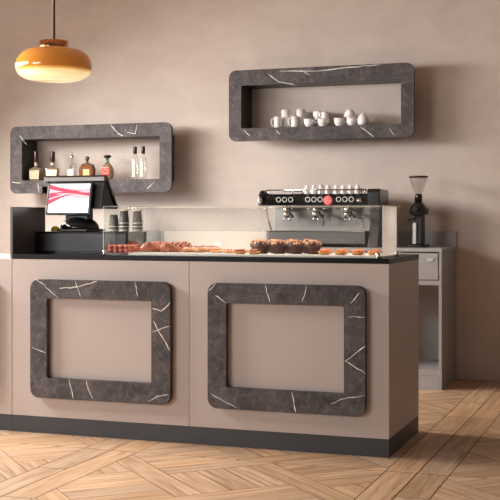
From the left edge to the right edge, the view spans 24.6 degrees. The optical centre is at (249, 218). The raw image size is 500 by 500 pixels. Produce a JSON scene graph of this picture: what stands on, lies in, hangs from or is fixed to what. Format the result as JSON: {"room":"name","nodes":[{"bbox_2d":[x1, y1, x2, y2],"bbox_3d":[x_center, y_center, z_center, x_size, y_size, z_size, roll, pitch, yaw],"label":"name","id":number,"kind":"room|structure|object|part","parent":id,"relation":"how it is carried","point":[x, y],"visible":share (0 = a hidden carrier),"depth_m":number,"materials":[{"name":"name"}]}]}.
{"room":"food shop","nodes":[
{"label":"food shop","id":0,"kind":"room"},
{"bbox_2d":[0,0,499,380],"bbox_3d":[0.444,-0.475,8.657,12.000,3.350,0.120,0,0,20],"label":"wall","id":1,"kind":"structure","parent":0,"point":[172,62],"depth_m":8.70,"materials":[{"name":"paint"}]},
{"bbox_2d":[10,122,173,193],"bbox_3d":[-1.220,-0.466,9.061,1.407,0.534,0.240,0,0,20],"label":"wall shelf","id":2,"kind":"object","parent":1,"relation":"attached to","point":[23,140],"visible":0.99,"depth_m":8.96,"materials":[{"name":"stone"}]},
{"bbox_2d":[29,151,42,179],"bbox_3d":[-1.719,-0.421,9.207,0.108,0.236,0.060,0,0,20],"label":"bottle","id":3,"kind":"object","parent":2,"relation":"in","point":[35,173],"visible":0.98,"depth_m":9.19,"materials":[{"name":"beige glass"}]},
{"bbox_3d":[-1.719,-0.378,9.208,0.108,0.150,0.058,0,0,20],"label":"glass","id":4,"kind":"part","parent":3,"relation":"part of","materials":[{"name":"glass"}]},
{"bbox_2d":[46,151,59,175],"bbox_3d":[-1.578,-0.419,9.156,0.108,0.232,0.060,0,0,11],"label":"bottle","id":5,"kind":"object","parent":2,"relation":"in","point":[50,171],"visible":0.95,"depth_m":9.13,"materials":[{"name":"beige glass"}]},
{"bbox_3d":[-1.577,-0.378,9.158,0.108,0.150,0.058,0,0,11],"label":"glass","id":6,"kind":"part","parent":5,"relation":"part of","materials":[{"name":"clear glass"}]},
{"bbox_2d":[67,155,76,175],"bbox_3d":[-1.413,-0.414,9.099,0.072,0.222,0.059,0,0,20],"label":"bottle","id":7,"kind":"object","parent":2,"relation":"in","point":[69,171],"visible":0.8,"depth_m":9.07,"materials":[{"name":"clear"}]},
{"bbox_2d":[79,156,95,174],"bbox_3d":[-1.280,-0.397,9.050,0.136,0.189,0.062,0,0,20],"label":"bottle","id":8,"kind":"object","parent":2,"relation":"in","point":[87,168],"visible":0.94,"depth_m":9.03,"materials":[{"name":"orange glass"}]},
{"bbox_3d":[-1.286,-0.364,9.053,0.124,0.122,0.060,0,0,20],"label":"glass","id":9,"kind":"part","parent":8,"relation":"part of","materials":[{"name":"orange glass"}]},
{"bbox_2d":[101,155,113,178],"bbox_3d":[-1.120,-0.400,8.990,0.110,0.194,0.068,0,0,20],"label":"bottle","id":10,"kind":"object","parent":2,"relation":"in","point":[107,169],"visible":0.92,"depth_m":8.97,"materials":[{"name":"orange glass"}]},
{"bbox_3d":[-1.119,-0.369,8.993,0.110,0.132,0.060,0,0,20],"label":"glass","id":11,"kind":"part","parent":10,"relation":"part of","materials":[{"name":"brown glass"}]},
{"bbox_2d":[132,146,136,176],"bbox_3d":[-0.894,-0.431,8.912,0.062,0.256,0.064,0,0,20],"label":"bottle","id":12,"kind":"object","parent":2,"relation":"in","point":[134,147],"visible":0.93,"depth_m":8.88,"materials":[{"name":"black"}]},
{"bbox_2d":[140,146,144,176],"bbox_3d":[-0.829,-0.431,8.889,0.062,0.256,0.064,0,0,20],"label":"bottle","id":13,"kind":"object","parent":2,"relation":"in","point":[142,147],"visible":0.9,"depth_m":8.86,"materials":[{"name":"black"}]},
{"bbox_2d":[229,63,414,141],"bbox_3d":[0.539,-0.838,8.431,1.396,0.528,0.240,0,0,20],"label":"wall shelf","id":14,"kind":"object","parent":1,"relation":"attached to","point":[241,82],"visible":1,"depth_m":8.34,"materials":[{"name":"stone"}]},
{"bbox_2d":[271,117,280,126],"bbox_3d":[0.191,-0.711,8.493,0.084,0.082,0.054,0,0,20],"label":"mug","id":15,"kind":"object","parent":14,"relation":"on","point":[277,120],"visible":0.98,"depth_m":8.47,"materials":[{"name":"white ceramic"}]},
{"bbox_2d":[281,110,289,126],"bbox_3d":[0.268,-0.738,8.534,0.068,0.137,0.068,0,0,20],"label":"tumbler","id":16,"kind":"object","parent":14,"relation":"on","point":[285,114],"visible":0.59,"depth_m":8.51,"materials":[{"name":"white ceramic"}]},
{"bbox_2d":[287,116,297,126],"bbox_3d":[0.316,-0.711,8.448,0.084,0.082,0.054,0,0,20],"label":"mug","id":17,"kind":"object","parent":14,"relation":"on","point":[294,119],"visible":0.98,"depth_m":8.42,"materials":[{"name":"white ceramic"}]},
{"bbox_2d":[296,109,305,126],"bbox_3d":[0.378,-0.738,8.495,0.068,0.137,0.068,0,0,20],"label":"tumbler","id":18,"kind":"object","parent":14,"relation":"on","point":[301,113],"visible":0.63,"depth_m":8.46,"materials":[{"name":"white ceramic"}]},
{"bbox_2d":[304,119,316,126],"bbox_3d":[0.435,-0.699,8.403,0.082,0.058,0.088,0,0,-29],"label":"cup","id":19,"kind":"object","parent":14,"relation":"on","point":[307,122],"visible":1,"depth_m":8.38,"materials":[{"name":"white ceramic"}]},
{"bbox_2d":[317,118,328,125],"bbox_3d":[0.535,-0.699,8.370,0.088,0.058,0.082,0,0,2],"label":"cup","id":20,"kind":"object","parent":14,"relation":"on","point":[321,121],"visible":0.96,"depth_m":8.34,"materials":[{"name":"white ceramic"}]},
{"bbox_2d":[319,112,328,118],"bbox_3d":[0.546,-0.752,8.369,0.058,0.047,0.063,0,0,-30],"label":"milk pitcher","id":21,"kind":"object","parent":20,"relation":"on","point":[323,114],"visible":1,"depth_m":8.35,"materials":[{"name":"white ceramic"}]},
{"bbox_2d":[334,118,346,125],"bbox_3d":[0.652,-0.699,8.330,0.082,0.058,0.088,0,0,40],"label":"cup","id":22,"kind":"object","parent":14,"relation":"on","point":[338,121],"visible":1,"depth_m":8.30,"materials":[{"name":"white ceramic"}]},
{"bbox_2d":[346,117,357,124],"bbox_3d":[0.740,-0.699,8.297,0.088,0.058,0.082,0,0,9],"label":"cup","id":23,"kind":"object","parent":14,"relation":"on","point":[351,120],"visible":0.99,"depth_m":8.27,"materials":[{"name":"white ceramic"}]},
{"bbox_2d":[344,109,357,117],"bbox_3d":[0.724,-0.758,8.310,0.090,0.066,0.081,0,0,-34],"label":"cup","id":24,"kind":"object","parent":23,"relation":"on","point":[349,113],"visible":0.99,"depth_m":8.28,"materials":[{"name":"white ceramic"}]},
{"bbox_2d":[357,112,368,124],"bbox_3d":[0.815,-0.718,8.269,0.080,0.096,0.079,0,0,20],"label":"lidded pot","id":25,"kind":"object","parent":14,"relation":"on","point":[362,119],"visible":0.97,"depth_m":8.24,"materials":[{"name":"white ceramic"}]},
{"bbox_3d":[0.815,-0.695,8.269,0.080,0.050,0.079,0,0,20],"label":"pot","id":26,"kind":"part","parent":25,"relation":"part of","materials":[{"name":"white ceramic"}]},
{"bbox_3d":[0.815,-0.743,8.269,0.074,0.046,0.074,0,0,20],"label":"lid","id":27,"kind":"part","parent":25,"relation":"part of","materials":[{"name":"white ceramic"}]},
{"label":"cup","id":28,"kind":"object","parent":14,"relation":"on","visible":0},
{"bbox_2d":[313,111,323,119],"bbox_3d":[0.504,-0.758,8.456,0.082,0.058,0.088,0,0,13],"label":"cup","id":29,"kind":"object","parent":28,"relation":"on","point":[315,113],"visible":0.75,"depth_m":8.42,"materials":[{"name":"white ceramic"}]},
{"bbox_2d":[0,379,499,499],"bbox_3d":[-1.133,1.175,4.251,12.000,0.050,9.240,0,0,20],"label":"floor","id":30,"kind":"structure","parent":0,"point":[454,453],"depth_m":5.31,"materials":[{"name":"brown wood"}]},
{"bbox_2d":[0,254,12,430],"bbox_3d":[-2.160,0.684,6.876,2.096,0.932,0.759,0,0,20],"label":"counter","id":31,"kind":"object","parent":30,"relation":"on","point":[6,417],"depth_m":6.21,"materials":[{"name":"beige laminate"}]},
{"bbox_2d":[0,254,11,259],"bbox_3d":[-2.154,0.221,6.893,2.096,0.006,0.723,0,0,20],"label":"countertop","id":32,"kind":"structure","parent":31,"relation":"on","point":[2,256],"depth_m":6.39,"materials":[{"name":"white"}]},
{"bbox_2d":[12,253,418,457],"bbox_3d":[-0.194,0.671,6.172,2.076,0.957,0.759,0,0,20],"label":"counter","id":33,"kind":"object","parent":30,"relation":"on","point":[301,354],"depth_m":5.82,"materials":[{"name":"beige laminate"}]},
{"bbox_2d":[10,207,44,258],"bbox_3d":[-1.234,0.077,6.380,0.016,0.281,0.350,0,0,20],"label":"divider panel","id":34,"kind":"object","parent":33,"relation":"on","point":[24,221],"visible":0.71,"depth_m":6.33,"materials":[{"name":"black"}]},
{"bbox_2d":[35,231,146,253],"bbox_3d":[-0.894,0.133,6.459,0.568,0.119,0.262,0,0,20],"label":"plinth","id":35,"kind":"object","parent":33,"relation":"on","point":[45,241],"visible":0.85,"depth_m":6.35,"materials":[{"name":"black"}]},
{"bbox_2d":[51,226,58,230],"bbox_3d":[-1.105,0.058,6.503,0.050,0.030,0.043,0,0,20],"label":"lemon","id":36,"kind":"object","parent":35,"relation":"on","point":[54,228],"visible":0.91,"depth_m":6.49,"materials":[{"name":"yellow food"}]},
{"bbox_2d":[41,175,117,231],"bbox_3d":[-0.980,-0.085,6.487,0.406,0.315,0.228,0,0,20],"label":"cash register","id":37,"kind":"object","parent":35,"relation":"on","point":[75,197],"visible":0.99,"depth_m":6.40,"materials":[{"name":"black plastic"}]},
{"bbox_2d":[41,175,117,208],"bbox_3d":[-0.970,-0.148,6.514,0.406,0.189,0.171,0,0,20],"label":"monitor","id":38,"kind":"object","parent":37,"relation":"on","point":[101,190],"depth_m":6.41,"materials":[{"name":"plastic"}]},
{"bbox_3d":[-0.957,0.066,6.471,0.215,0.014,0.180,0,0,20],"label":"foot plate","id":39,"kind":"part","parent":37,"relation":"part of","materials":[{"name":"black plastic"}]},
{"bbox_3d":[-0.939,0.133,6.336,0.553,0.096,0.001,0,0,20],"label":"drawer","id":40,"kind":"part","parent":35,"relation":"part of","materials":[{"name":"black"}]},
{"bbox_3d":[-0.796,0.640,6.033,1.035,0.842,0.018,0,0,20],"label":"panel","id":41,"kind":"part","parent":33,"relation":"part of","materials":[{"name":"beige laminate"}]},
{"bbox_3d":[-0.784,0.638,6.000,0.816,0.633,0.037,0,0,20],"label":"marble frame","id":42,"kind":"part","parent":33,"relation":"part of","materials":[{"name":"grey stone"}]},
{"bbox_2d":[102,206,134,254],"bbox_3d":[-0.676,0.064,6.115,0.147,0.257,0.221,0,0,20],"label":"box","id":43,"kind":"object","parent":33,"relation":"on","point":[103,251],"visible":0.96,"depth_m":6.05,"materials":[{"name":"clear glass"}]},
{"bbox_2d":[12,253,418,263],"bbox_3d":[-0.187,0.205,6.189,2.075,0.025,0.723,0,0,20],"label":"countertop","id":44,"kind":"structure","parent":33,"relation":"on","point":[73,256],"depth_m":5.83,"materials":[{"name":"black stone"}]},
{"bbox_2d":[129,205,400,257],"bbox_3d":[0.077,0.064,5.964,1.375,0.257,0.439,0,0,20],"label":"display case","id":45,"kind":"object","parent":33,"relation":"on","point":[232,240],"visible":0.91,"depth_m":6.07,"materials":[{"name":"clear glass"}]},
{"bbox_2d":[133,251,247,253],"bbox_3d":[-0.313,0.179,6.058,0.554,0.005,0.245,0,0,20],"label":"tray","id":46,"kind":"object","parent":45,"relation":"on","point":[142,251],"visible":0.67,"depth_m":5.95,"materials":[{"name":"white ceramic"}]},
{"bbox_2d":[140,242,159,251],"bbox_3d":[-0.532,0.149,6.050,0.122,0.055,0.059,0,0,14],"label":"croissant","id":47,"kind":"object","parent":46,"relation":"on","point":[147,246],"visible":1,"depth_m":6.03,"materials":[{"name":"brown food"}]},
{"bbox_2d":[160,242,179,251],"bbox_3d":[-0.431,0.149,6.004,0.122,0.055,0.059,0,0,28],"label":"croissant","id":48,"kind":"object","parent":46,"relation":"on","point":[166,246],"visible":1,"depth_m":5.98,"materials":[{"name":"brown food"}]},
{"bbox_2d":[169,241,182,251],"bbox_3d":[-0.417,0.149,6.072,0.122,0.055,0.060,0,0,20],"label":"croissant","id":49,"kind":"object","parent":46,"relation":"on","point":[174,243],"visible":0.26,"depth_m":6.06,"materials":[{"name":"food"}]},
{"bbox_2d":[175,241,184,248],"bbox_3d":[-0.388,0.149,6.125,0.122,0.055,0.060,0,0,25],"label":"croissant","id":50,"kind":"object","parent":46,"relation":"on","point":[182,245],"visible":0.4,"depth_m":6.10,"materials":[{"name":"food"}]},
{"bbox_2d":[182,246,193,251],"bbox_3d":[-0.325,0.160,5.990,0.064,0.031,0.065,0,0,35],"label":"bun","id":51,"kind":"object","parent":46,"relation":"on","point":[186,248],"visible":1,"depth_m":5.97,"materials":[{"name":"food"}]},
{"bbox_2d":[182,241,193,246],"bbox_3d":[-0.354,0.149,6.174,0.122,0.055,0.060,0,0,20],"label":"croissant","id":52,"kind":"object","parent":46,"relation":"on","point":[184,242],"visible":0.31,"depth_m":6.15,"materials":[{"name":"food"}]},
{"bbox_2d":[195,246,206,251],"bbox_3d":[-0.254,0.160,5.965,0.064,0.031,0.065,0,0,-39],"label":"bun","id":53,"kind":"object","parent":46,"relation":"on","point":[200,248],"visible":1,"depth_m":5.94,"materials":[{"name":"food"}]},
{"bbox_2d":[205,246,214,251],"bbox_3d":[-0.218,0.160,6.031,0.064,0.031,0.065,0,0,-8],"label":"bun","id":54,"kind":"object","parent":46,"relation":"on","point":[209,248],"visible":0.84,"depth_m":6.01,"materials":[{"name":"food"}]},
{"bbox_2d":[210,249,221,252],"bbox_3d":[-0.177,0.169,5.937,0.066,0.016,0.066,0,0,20],"label":"cookie","id":55,"kind":"object","parent":46,"relation":"on","point":[217,250],"visible":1,"depth_m":5.91,"materials":[{"name":"food"}]},
{"bbox_2d":[234,249,245,253],"bbox_3d":[-0.050,0.170,5.854,0.068,0.024,0.067,0,0,20],"label":"tart","id":56,"kind":"object","parent":45,"relation":"on","point":[238,251],"visible":1,"depth_m":5.83,"materials":[{"name":"brown food"}]},
{"bbox_2d":[248,249,259,253],"bbox_3d":[0.021,0.170,5.829,0.068,0.024,0.067,0,0,20],"label":"tart","id":57,"kind":"object","parent":45,"relation":"on","point":[251,251],"visible":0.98,"depth_m":5.81,"materials":[{"name":"brown food"}]},
{"bbox_3d":[0.078,-0.061,5.985,1.346,0.004,0.373,0,0,20],"label":"glass","id":58,"kind":"part","parent":45,"relation":"part of","materials":[{"name":"clear glass"}]},
{"bbox_2d":[254,240,269,253],"bbox_3d":[0.063,0.145,5.926,0.084,0.072,0.086,0,0,0],"label":"muffin","id":59,"kind":"object","parent":45,"relation":"on","point":[263,246],"visible":0.98,"depth_m":5.90,"materials":[{"name":"brown food"}]},
{"bbox_2d":[269,239,278,252],"bbox_3d":[0.138,0.145,6.000,0.086,0.072,0.084,0,0,-41],"label":"muffin","id":60,"kind":"object","parent":45,"relation":"on","point":[271,241],"visible":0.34,"depth_m":5.98,"materials":[{"name":"brown food"}]},
{"bbox_2d":[271,240,286,253],"bbox_3d":[0.149,0.145,5.894,0.086,0.072,0.084,0,0,39],"label":"muffin","id":61,"kind":"object","parent":45,"relation":"on","point":[279,246],"visible":1,"depth_m":5.87,"materials":[{"name":"brown food"}]},
{"bbox_2d":[288,240,303,253],"bbox_3d":[0.236,0.145,5.863,0.086,0.072,0.084,0,0,-12],"label":"muffin","id":62,"kind":"object","parent":45,"relation":"on","point":[295,246],"visible":1,"depth_m":5.84,"materials":[{"name":"brown food"}]},
{"bbox_2d":[303,239,308,253],"bbox_3d":[0.311,0.145,5.938,0.084,0.072,0.086,0,0,-23],"label":"muffin","id":63,"kind":"object","parent":45,"relation":"on","point":[305,241],"visible":0.3,"depth_m":5.92,"materials":[{"name":"brown food"}]},
{"bbox_2d":[305,240,321,253],"bbox_3d":[0.323,0.145,5.832,0.084,0.072,0.086,0,0,-20],"label":"muffin","id":64,"kind":"object","parent":45,"relation":"on","point":[313,246],"visible":1,"depth_m":5.80,"materials":[{"name":"brown food"}]},
{"bbox_2d":[318,250,330,254],"bbox_3d":[0.372,0.170,5.741,0.068,0.024,0.067,0,0,-38],"label":"tart","id":65,"kind":"object","parent":45,"relation":"on","point":[321,252],"visible":1,"depth_m":5.72,"materials":[{"name":"orange food"}]},
{"bbox_2d":[335,250,346,254],"bbox_3d":[0.452,0.170,5.712,0.067,0.024,0.068,0,0,-5],"label":"tart","id":66,"kind":"object","parent":45,"relation":"on","point":[337,252],"visible":1,"depth_m":5.69,"materials":[{"name":"orange food"}]},
{"bbox_2d":[351,250,363,254],"bbox_3d":[0.532,0.170,5.683,0.068,0.024,0.067,0,0,28],"label":"tart","id":67,"kind":"object","parent":45,"relation":"on","point":[357,252],"visible":0.98,"depth_m":5.66,"materials":[{"name":"orange food"}]},
{"bbox_2d":[368,250,378,254],"bbox_3d":[0.612,0.170,5.655,0.068,0.024,0.067,0,0,-29],"label":"tart","id":68,"kind":"object","parent":45,"relation":"on","point":[370,252],"visible":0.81,"depth_m":5.63,"materials":[{"name":"orange food"}]},
{"bbox_3d":[0.695,0.061,5.697,0.005,0.242,0.305,0,0,20],"label":"glass pane","id":69,"kind":"part","parent":45,"relation":"part of","materials":[{"name":"clear glass"}]},
{"bbox_3d":[0.177,0.640,5.656,0.818,0.630,0.037,0,0,20],"label":"marble frame","id":70,"kind":"part","parent":33,"relation":"part of","materials":[{"name":"grey stone"}]},
{"bbox_3d":[0.182,0.640,5.683,1.038,0.842,0.018,0,0,20],"label":"panel","id":71,"kind":"part","parent":33,"relation":"part of","materials":[{"name":"beige laminate"}]},
{"bbox_3d":[0.783,0.640,5.849,0.018,0.842,0.699,0,0,20],"label":"panel","id":72,"kind":"part","parent":33,"relation":"part of","materials":[{"name":"beige laminate"}]},
{"bbox_2d":[333,250,455,389],"bbox_3d":[1.024,0.688,8.071,0.757,0.924,0.582,0,0,20],"label":"base cabinet","id":73,"kind":"object","parent":30,"relation":"on","point":[437,270],"visible":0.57,"depth_m":7.96,"materials":[{"name":"wood"}]},
{"bbox_3d":[1.012,0.323,8.039,0.709,0.182,0.501,0,0,20],"label":"drawer","id":74,"kind":"part","parent":73,"relation":"part of","materials":[{"name":"wood"}]},
{"bbox_3d":[-1.121,0.688,8.839,0.757,0.924,0.582,0,0,20],"label":"cabinet","id":75,"kind":"object","parent":30,"relation":"on","visible":0},
{"bbox_2d":[105,230,456,251],"bbox_3d":[-0.048,0.160,8.459,3.040,0.131,0.579,0,0,20],"label":"countertop","id":76,"kind":"structure","parent":75,"relation":"on","point":[439,241],"depth_m":8.24,"materials":[{"name":"metal"}]},
{"bbox_2d":[108,215,118,230],"bbox_3d":[-1.048,0.086,8.820,0.086,0.229,0.086,0,0,20],"label":"cup stack","id":77,"kind":"object","parent":76,"relation":"on","point":[113,220],"visible":0.5,"depth_m":8.79,"materials":[{"name":"paper"}]},
{"bbox_2d":[109,215,118,225],"bbox_3d":[-1.048,0.018,8.820,0.082,0.094,0.082,0,0,20],"label":"cup","id":78,"kind":"object","parent":77,"relation":"on","point":[113,220],"depth_m":8.79,"materials":[{"name":"paper"}]},
{"bbox_2d":[109,227,118,229],"bbox_3d":[-1.048,0.045,8.820,0.082,0.094,0.082,0,0,20],"label":"cup","id":79,"kind":"object","parent":77,"relation":"on","point":[110,228],"depth_m":8.79,"materials":[{"name":"paper"}]},
{"bbox_2d":[119,210,129,230],"bbox_3d":[-0.963,0.067,8.768,0.086,0.268,0.086,0,0,20],"label":"cup stack","id":80,"kind":"object","parent":76,"relation":"on","point":[124,217],"visible":0.56,"depth_m":8.74,"materials":[{"name":"paper"}]},
{"bbox_2d":[119,211,128,222],"bbox_3d":[-0.963,-0.009,8.768,0.082,0.094,0.082,0,0,20],"label":"cup","id":81,"kind":"object","parent":80,"relation":"on","point":[124,217],"depth_m":8.74,"materials":[{"name":"paper"}]},
{"bbox_2d":[119,223,128,225],"bbox_3d":[-0.963,0.018,8.768,0.082,0.094,0.082,0,0,20],"label":"cup","id":82,"kind":"object","parent":80,"relation":"on","point":[120,224],"depth_m":8.73,"materials":[{"name":"paper"}]},
{"bbox_2d":[119,227,128,229],"bbox_3d":[-0.963,0.045,8.768,0.082,0.094,0.082,0,0,20],"label":"cup","id":83,"kind":"object","parent":80,"relation":"on","point":[120,228],"depth_m":8.73,"materials":[{"name":"paper"}]},
{"bbox_2d":[132,210,142,230],"bbox_3d":[-0.860,0.067,8.752,0.086,0.268,0.086,0,0,20],"label":"cup stack","id":84,"kind":"object","parent":76,"relation":"on","point":[137,221],"visible":0.59,"depth_m":8.72,"materials":[{"name":"paper"}]},
{"bbox_2d":[132,211,142,222],"bbox_3d":[-0.860,-0.009,8.752,0.082,0.094,0.082,0,0,20],"label":"cup","id":85,"kind":"object","parent":84,"relation":"on","point":[137,215],"depth_m":8.72,"materials":[{"name":"paper"}]},
{"bbox_2d":[132,223,142,225],"bbox_3d":[-0.860,0.018,8.752,0.082,0.094,0.082,0,0,20],"label":"cup","id":86,"kind":"object","parent":84,"relation":"on","point":[133,224],"depth_m":8.72,"materials":[{"name":"paper"}]},
{"bbox_2d":[132,227,142,229],"bbox_3d":[-0.860,0.045,8.752,0.082,0.094,0.082,0,0,20],"label":"cup","id":87,"kind":"object","parent":84,"relation":"on","point":[133,228],"depth_m":8.72,"materials":[{"name":"paper"}]},
{"bbox_2d":[257,189,387,246],"bbox_3d":[0.542,-0.003,8.202,0.888,0.407,0.510,0,0,20],"label":"espresso machine","id":88,"kind":"object","parent":76,"relation":"on","point":[362,226],"visible":0.94,"depth_m":8.09,"materials":[{"name":"black metal"}]},
{"bbox_3d":[0.073,-0.124,8.130,0.044,0.044,0.050,0,0,20],"label":"steam knob","id":89,"kind":"part","parent":88,"relation":"part of","materials":[{"name":"silver metal"}]},
{"bbox_2d":[304,185,309,193],"bbox_3d":[0.409,-0.204,8.142,0.052,0.062,0.052,0,0,14],"label":"espresso cup","id":90,"kind":"object","parent":88,"relation":"on","point":[306,186],"visible":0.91,"depth_m":8.12,"materials":[{"name":"white ceramic"}]},
{"bbox_2d":[311,185,316,193],"bbox_3d":[0.457,-0.204,8.124,0.052,0.062,0.052,0,0,13],"label":"espresso cup","id":91,"kind":"object","parent":88,"relation":"on","point":[313,186],"visible":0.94,"depth_m":8.11,"materials":[{"name":"white ceramic"}]},
{"bbox_2d":[264,230,368,231],"bbox_3d":[0.478,0.089,8.134,0.740,0.006,0.202,0,0,20],"label":"drip tray","id":92,"kind":"object","parent":88,"relation":"on","point":[264,230],"depth_m":8.14,"materials":[{"name":"silver metal"}]},
{"bbox_2d":[266,189,367,194],"bbox_3d":[0.525,-0.189,8.235,0.730,0.036,0.390,0,0,20],"label":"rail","id":93,"kind":"object","parent":88,"relation":"on","point":[284,190],"depth_m":8.11,"materials":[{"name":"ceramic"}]},
{"bbox_2d":[318,185,324,193],"bbox_3d":[0.505,-0.204,8.107,0.052,0.062,0.052,0,0,21],"label":"espresso cup","id":94,"kind":"object","parent":88,"relation":"on","point":[320,186],"visible":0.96,"depth_m":8.09,"materials":[{"name":"white ceramic"}]},
{"bbox_3d":[0.563,0.004,8.341,0.730,0.176,0.215,0,0,20],"label":"panel","id":95,"kind":"part","parent":88,"relation":"part of","materials":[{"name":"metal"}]},
{"bbox_2d":[325,185,331,193],"bbox_3d":[0.553,-0.204,8.090,0.052,0.062,0.052,0,0,13],"label":"espresso cup","id":96,"kind":"object","parent":88,"relation":"on","point":[327,186],"visible":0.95,"depth_m":8.07,"materials":[{"name":"white ceramic"}]},
{"bbox_2d":[333,185,339,193],"bbox_3d":[0.611,-0.204,8.069,0.052,0.062,0.052,0,0,12],"label":"espresso cup","id":97,"kind":"object","parent":88,"relation":"on","point":[335,186],"visible":0.98,"depth_m":8.05,"materials":[{"name":"white ceramic"}]},
{"bbox_2d":[340,185,346,193],"bbox_3d":[0.659,-0.204,8.052,0.052,0.062,0.052,0,0,15],"label":"espresso cup","id":98,"kind":"object","parent":88,"relation":"on","point":[342,186],"visible":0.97,"depth_m":8.03,"materials":[{"name":"white ceramic"}]},
{"bbox_2d":[347,185,353,193],"bbox_3d":[0.707,-0.204,8.035,0.052,0.062,0.052,0,0,13],"label":"espresso cup","id":99,"kind":"object","parent":88,"relation":"on","point":[350,186],"visible":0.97,"depth_m":8.02,"materials":[{"name":"white ceramic"}]},
{"bbox_2d":[354,185,361,193],"bbox_3d":[0.755,-0.204,8.018,0.052,0.062,0.052,0,0,9],"label":"espresso cup","id":100,"kind":"object","parent":88,"relation":"on","point":[357,186],"visible":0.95,"depth_m":8.00,"materials":[{"name":"white ceramic"}]},
{"bbox_3d":[0.919,0.058,8.105,0.070,0.284,0.439,0,0,20],"label":"panel","id":101,"kind":"part","parent":88,"relation":"part of","materials":[{"name":"metal"}]},
{"bbox_2d":[407,176,429,246],"bbox_3d":[1.175,-0.048,8.000,0.134,0.497,0.205,0,0,20],"label":"coffee grinder","id":102,"kind":"object","parent":76,"relation":"on","point":[418,209],"visible":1,"depth_m":7.96,"materials":[{"name":"black"}]},
{"bbox_3d":[1.143,0.104,7.955,0.024,0.148,0.010,0,0,20],"label":"trim","id":103,"kind":"part","parent":102,"relation":"part of","materials":[{"name":"grey"}]},
{"bbox_3d":[1.176,-0.290,8.002,0.134,0.012,0.134,0,0,20],"label":"hopper lid","id":104,"kind":"part","parent":102,"relation":"part of","materials":[{"name":"brown plastic"}]},
{"bbox_3d":[-0.459,-2.100,6.134,12.000,0.100,5.240,0,0,20],"label":"ceiling","id":105,"kind":"structure","parent":0,"visible":0},
{"bbox_2d":[15,0,91,82],"bbox_3d":[-1.095,-1.407,6.404,0.426,1.286,0.426,0,0,20],"label":"pendant lamp","id":106,"kind":"object","parent":105,"relation":"hanging from","point":[52,61],"visible":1,"depth_m":6.25,"materials":[{"name":"orange glass"}]},
{"bbox_3d":[-1.095,-0.859,6.404,0.426,0.190,0.426,0,0,20],"label":"lamp shade","id":107,"kind":"part","parent":106,"relation":"part of","materials":[{"name":"orange glass"}]},
{"bbox_3d":[-1.095,-1.508,6.404,0.014,1.035,0.013,0,0,20],"label":"cord","id":108,"kind":"part","parent":106,"relation":"part of","materials":[{"name":"brown plastic"}]}
]}

